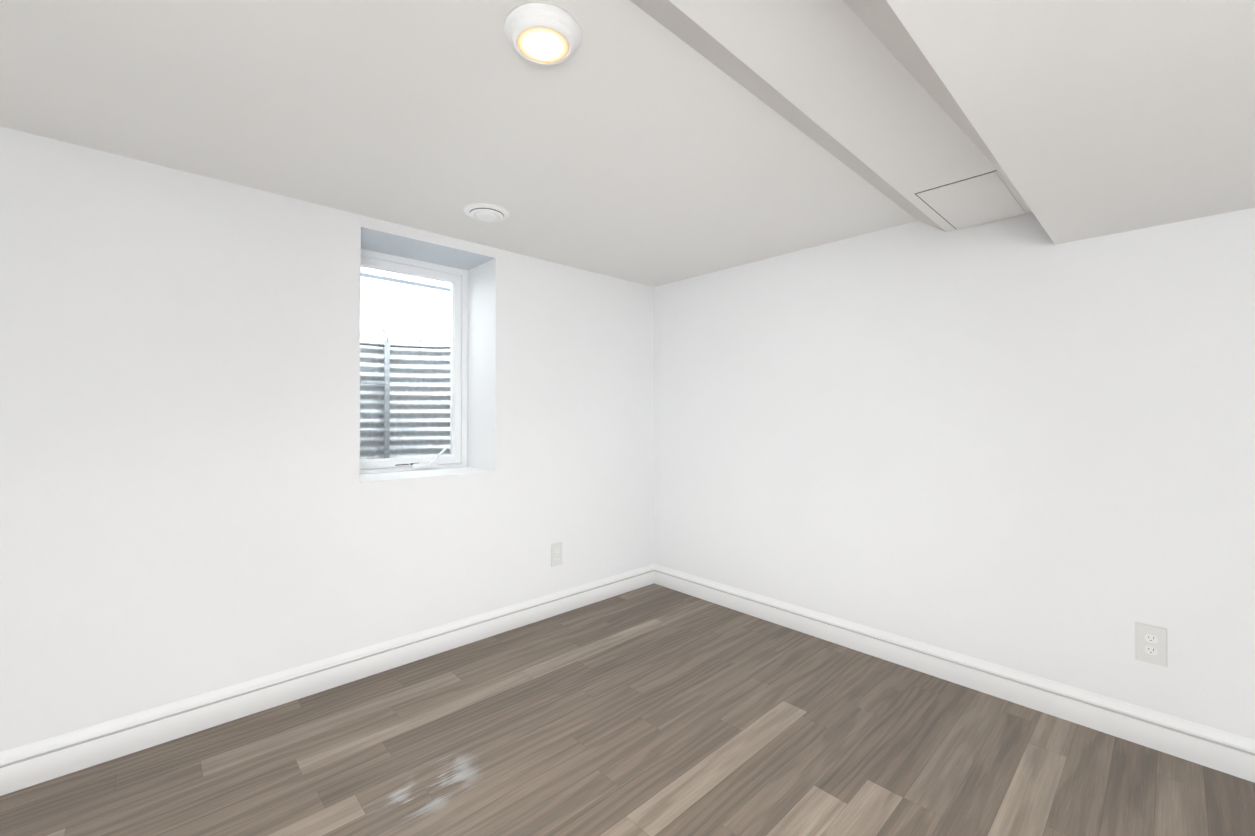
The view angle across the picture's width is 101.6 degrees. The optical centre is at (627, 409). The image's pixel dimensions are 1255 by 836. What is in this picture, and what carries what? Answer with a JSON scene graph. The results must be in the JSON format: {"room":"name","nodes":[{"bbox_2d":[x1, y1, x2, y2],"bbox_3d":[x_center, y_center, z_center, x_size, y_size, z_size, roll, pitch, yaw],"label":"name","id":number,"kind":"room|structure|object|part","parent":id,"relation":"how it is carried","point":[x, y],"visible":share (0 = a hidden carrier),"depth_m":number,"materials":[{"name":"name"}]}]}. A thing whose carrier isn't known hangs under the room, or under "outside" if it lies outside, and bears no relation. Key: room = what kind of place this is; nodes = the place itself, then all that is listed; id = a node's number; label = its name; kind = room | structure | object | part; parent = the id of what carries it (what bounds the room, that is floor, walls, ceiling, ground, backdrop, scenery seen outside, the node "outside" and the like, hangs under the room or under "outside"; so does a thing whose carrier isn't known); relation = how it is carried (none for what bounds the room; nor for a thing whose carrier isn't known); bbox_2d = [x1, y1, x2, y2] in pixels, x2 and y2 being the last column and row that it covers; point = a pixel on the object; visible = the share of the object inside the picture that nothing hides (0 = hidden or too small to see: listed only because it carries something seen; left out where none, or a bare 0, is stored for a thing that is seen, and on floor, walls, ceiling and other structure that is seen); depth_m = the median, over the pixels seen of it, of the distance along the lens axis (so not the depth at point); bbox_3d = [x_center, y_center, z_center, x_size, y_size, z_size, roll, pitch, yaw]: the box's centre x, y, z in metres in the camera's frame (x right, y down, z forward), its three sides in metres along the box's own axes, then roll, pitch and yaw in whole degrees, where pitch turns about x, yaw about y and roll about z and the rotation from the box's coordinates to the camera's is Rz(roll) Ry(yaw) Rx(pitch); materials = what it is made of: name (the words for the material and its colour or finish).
{"room":"empty basement room","nodes":[
{"label":"empty basement room","id":0,"kind":"room"},
{"bbox_2d":[0,126,653,751],"bbox_3d":[-1.495,0.047,2.817,4.453,2.620,0.500,0,-1,-43],"label":"wall","id":1,"kind":"structure","parent":0,"point":[192,502],"depth_m":2.27,"materials":[{"name":"paint"}]},
{"bbox_2d":[0,564,653,795],"bbox_3d":[-1.318,1.282,2.618,4.213,0.147,0.016,0,-1,-43],"label":"baseboard","id":2,"kind":"structure","parent":1,"relation":"attached to","point":[32,764],"depth_m":2.31,"materials":[{"name":"paint"}]},
{"bbox_2d":[360,249,467,474],"bbox_3d":[-1.364,-0.270,3.165,0.760,1.316,0.089,0,-1,-43],"label":"window","id":3,"kind":"structure","parent":1,"relation":"in","point":[462,273],"depth_m":3.29,"materials":[{"name":"white plastic"}]},
{"bbox_3d":[-1.363,-0.270,3.164,0.678,1.234,0.060,0,-1,-43],"label":"window sash","id":4,"kind":"part","parent":3,"relation":"part of","materials":[{"name":"white plastic"}]},
{"bbox_2d":[412,447,446,467],"bbox_3d":[-1.232,0.295,3.197,0.210,0.125,0.044,0,-1,-43],"label":"window crank","id":5,"kind":"object","parent":3,"relation":"attached to","point":[432,463],"depth_m":3.20,"materials":[{"name":"white plastic"}]},
{"bbox_2d":[551,542,561,566],"bbox_3d":[-0.472,0.965,3.424,0.091,0.153,0.010,0,-1,-43],"label":"outlet","id":6,"kind":"object","parent":1,"relation":"attached to","point":[556,554],"visible":1,"depth_m":3.42,"materials":[{"name":"white plastic"}]},
{"bbox_2d":[0,583,1254,835],"bbox_3d":[0.234,1.390,0.965,4.453,0.100,4.590,0,-1,-43],"label":"floor","id":7,"kind":"structure","parent":0,"point":[654,709],"depth_m":1.98,"materials":[{"name":"wood"}]},
{"bbox_2d":[0,0,1254,286],"bbox_3d":[0.200,-1.013,1.023,4.213,0.532,4.450,0,-1,-43],"label":"ceiling","id":8,"kind":"structure","parent":0,"point":[652,142],"depth_m":1.59,"materials":[{"name":"paint"}]},
{"bbox_2d":[464,203,509,221],"bbox_3d":[-0.707,-0.980,2.576,0.224,0.030,0.224,0,-1,-43],"label":"ceiling vent","id":9,"kind":"object","parent":8,"relation":"in","point":[484,212],"visible":1,"depth_m":2.53,"materials":[{"name":"white plastic"}]},
{"bbox_2d":[504,2,581,64],"bbox_3d":[-0.225,-0.988,1.367,0.204,0.037,0.204,0,-1,-43],"label":"recessed light","id":10,"kind":"object","parent":8,"relation":"in","point":[541,33],"visible":1,"depth_m":1.33,"materials":[{"name":"white plastic"}]},
{"bbox_2d":[915,170,1025,229],"bbox_3d":[1.519,-0.903,2.248,0.604,0.003,0.284,0,-1,-43],"label":"ceiling access panel","id":11,"kind":"object","parent":8,"relation":"attached to","point":[988,197],"visible":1,"depth_m":2.22,"materials":[{"name":"paint"}]},
{"bbox_2d":[654,208,1254,739],"bbox_3d":[1.820,0.044,2.453,0.120,2.620,4.570,0,-1,-43],"label":"wall","id":12,"kind":"structure","parent":0,"point":[1024,444],"depth_m":2.44,"materials":[{"name":"paint"}]},
{"bbox_2d":[654,564,1254,782],"bbox_3d":[1.729,1.280,2.439,0.016,0.147,4.450,0,-1,-43],"label":"baseboard","id":13,"kind":"structure","parent":12,"relation":"attached to","point":[1220,750],"depth_m":2.38,"materials":[{"name":"paint"}]},
{"bbox_2d":[1135,622,1167,666],"bbox_3d":[2.101,0.940,2.055,0.010,0.153,0.091,0,-1,-43],"label":"outlet","id":14,"kind":"object","parent":12,"relation":"attached to","point":[1151,643],"visible":1,"depth_m":2.05,"materials":[{"name":"white plastic"}]},
{"label":"outside","id":15,"kind":"structure","parent":0,"visible":0},
{"bbox_3d":[-10.068,-0.204,13.395,32.000,0.300,26.646,0,-1,-43],"label":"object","id":16,"kind":"structure","parent":15,"visible":0},
{"bbox_2d":[360,268,450,345],"bbox_3d":[-10.662,-4.472,23.382,8.381,8.440,13.501,0,-1,-43],"label":"trees","id":17,"kind":"object","parent":16,"relation":"on","point":[380,320],"depth_m":22.76,"materials":[{"name":"white plant"}]},
{"bbox_3d":[-1.426,-0.329,3.232,1.960,1.820,0.003,0,-1,-43],"label":"foundation","id":18,"kind":"object","parent":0,"visible":0},
{"bbox_2d":[360,341,450,459],"bbox_3d":[-1.670,0.043,3.488,1.540,1.082,0.709,0,-1,-43],"label":"window well","id":19,"kind":"object","parent":18,"relation":"attached to","point":[444,396],"depth_m":3.89,"materials":[{"name":"grey metal"}]},
{"bbox_2d":[360,340,389,458],"bbox_3d":[-1.944,0.011,3.698,0.393,1.050,0.162,0,-1,-43],"label":"ladder","id":20,"kind":"object","parent":19,"relation":"attached to","point":[386,392],"depth_m":3.77,"materials":[{"name":"grey metal"}]},
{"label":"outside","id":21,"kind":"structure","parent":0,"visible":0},
{"bbox_2d":[361,273,450,291],"bbox_3d":[-1.642,-2.079,10.287,16.000,0.048,0.060,0,-1,-43],"label":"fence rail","id":22,"kind":"object","parent":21,"point":[406,282],"depth_m":8.39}
]}

